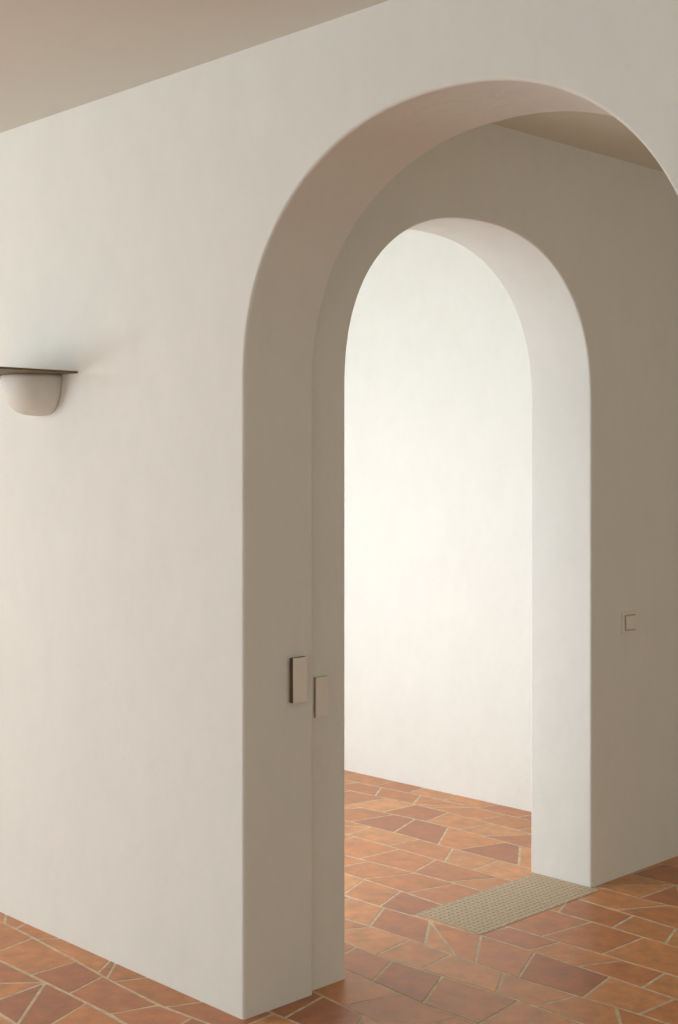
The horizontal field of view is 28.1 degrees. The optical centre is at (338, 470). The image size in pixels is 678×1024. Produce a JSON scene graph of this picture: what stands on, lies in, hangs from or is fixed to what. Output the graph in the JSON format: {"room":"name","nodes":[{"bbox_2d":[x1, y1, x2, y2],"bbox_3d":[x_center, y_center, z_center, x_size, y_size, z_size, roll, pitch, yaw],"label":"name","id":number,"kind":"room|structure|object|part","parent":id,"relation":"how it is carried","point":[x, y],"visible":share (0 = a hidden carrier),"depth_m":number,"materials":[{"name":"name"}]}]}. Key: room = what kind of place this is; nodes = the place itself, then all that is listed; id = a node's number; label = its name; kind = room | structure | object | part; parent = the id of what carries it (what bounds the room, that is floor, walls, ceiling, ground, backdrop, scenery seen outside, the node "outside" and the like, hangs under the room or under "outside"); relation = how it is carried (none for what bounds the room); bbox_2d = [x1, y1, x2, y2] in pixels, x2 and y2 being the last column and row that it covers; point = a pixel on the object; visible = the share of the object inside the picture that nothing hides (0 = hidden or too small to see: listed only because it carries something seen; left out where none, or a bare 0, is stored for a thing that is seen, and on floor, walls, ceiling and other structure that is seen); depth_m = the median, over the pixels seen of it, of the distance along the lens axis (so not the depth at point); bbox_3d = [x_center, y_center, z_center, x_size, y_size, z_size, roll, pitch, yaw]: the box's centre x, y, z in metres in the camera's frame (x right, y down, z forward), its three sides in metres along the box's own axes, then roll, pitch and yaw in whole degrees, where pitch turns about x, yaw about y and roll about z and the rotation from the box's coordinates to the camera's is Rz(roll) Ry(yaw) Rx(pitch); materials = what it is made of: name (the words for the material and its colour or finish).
{"room":"traditional dwelling","nodes":[
{"label":"traditional dwelling","id":0,"kind":"room"},
{"bbox_2d":[0,0,663,231],"bbox_3d":[-0.077,-1.263,3.077,11.200,0.150,10.900,0,0,-44],"label":"ceiling","id":1,"kind":"structure","parent":0,"point":[57,56],"depth_m":3.78,"materials":[{"name":"paint"}]},
{"bbox_2d":[0,0,677,1019],"bbox_3d":[0.295,0.176,3.442,0.272,2.768,10.500,0,0,-44],"label":"wall","id":2,"kind":"structure","parent":0,"point":[173,243],"depth_m":4.00,"materials":[{"name":"paint"}]},
{"bbox_2d":[0,366,77,415],"bbox_3d":[-1.119,-0.256,4.461,0.320,0.140,0.440,0,0,-44],"label":"wall sconce","id":3,"kind":"object","parent":2,"relation":"attached to","point":[28,391],"visible":1,"depth_m":4.46,"materials":[{"name":"ceramic"}]},
{"bbox_3d":[-1.053,-0.252,4.526,0.136,0.132,0.258,0,0,-44],"label":"lamp shade","id":4,"kind":"part","parent":3,"relation":"part of","materials":[{"name":"ceramic"}]},
{"bbox_3d":[-1.119,-0.322,4.461,0.320,0.007,0.440,0,0,-44],"label":"plate","id":5,"kind":"part","parent":3,"relation":"part of","materials":[{"name":"brown metal"}]},
{"bbox_2d":[290,656,306,702],"bbox_3d":[-0.118,0.610,3.957,0.054,0.131,0.017,0,0,-44],"label":"light switch","id":6,"kind":"object","parent":2,"relation":"attached to","point":[298,665],"visible":1,"depth_m":3.94,"materials":[{"name":"white plastic"}]},
{"bbox_2d":[0,770,677,1023],"bbox_3d":[-0.083,1.580,3.072,11.606,0.060,11.687,0,0,-44],"label":"floor","id":7,"kind":"structure","parent":0,"point":[608,955],"depth_m":4.38,"materials":[{"name":"tile"}]},
{"bbox_2d":[417,873,598,934],"bbox_3d":[0.616,1.549,4.873,0.685,0.001,0.295,0,0,-44],"label":"doormat","id":8,"kind":"object","parent":7,"relation":"in","point":[482,912],"visible":1,"depth_m":4.85,"materials":[{"name":"fabric"}]},
{"bbox_2d":[344,230,530,811],"bbox_3d":[-0.153,0.186,7.360,0.210,2.748,4.278,0,0,-44],"label":"wall","id":9,"kind":"structure","parent":0,"point":[437,381],"depth_m":6.56,"materials":[{"name":"paint"}]},
{"bbox_2d":[312,123,677,990],"bbox_3d":[1.503,0.176,5.791,4.743,2.768,0.282,0,0,-44],"label":"wall","id":10,"kind":"structure","parent":0,"point":[582,244],"depth_m":5.10,"materials":[{"name":"paint"}]},
{"bbox_2d":[314,676,328,717],"bbox_3d":[-0.053,0.676,4.060,0.052,0.120,0.010,0,0,-44],"label":"light switch","id":11,"kind":"object","parent":10,"relation":"attached to","point":[321,684],"visible":1,"depth_m":4.05,"materials":[{"name":"plastic"}]},
{"bbox_3d":[-0.054,0.676,4.062,0.052,0.120,0.005,0,0,-44],"label":"plate","id":12,"kind":"part","parent":11,"relation":"part of","materials":[{"name":"beige plastic"}]},
{"bbox_2d":[622,610,636,634],"bbox_3d":[1.118,0.582,5.208,0.096,0.088,0.011,0,0,-44],"label":"light switch","id":13,"kind":"object","parent":10,"relation":"attached to","point":[629,618],"visible":1,"depth_m":5.20,"materials":[{"name":"plastic"}]}
]}

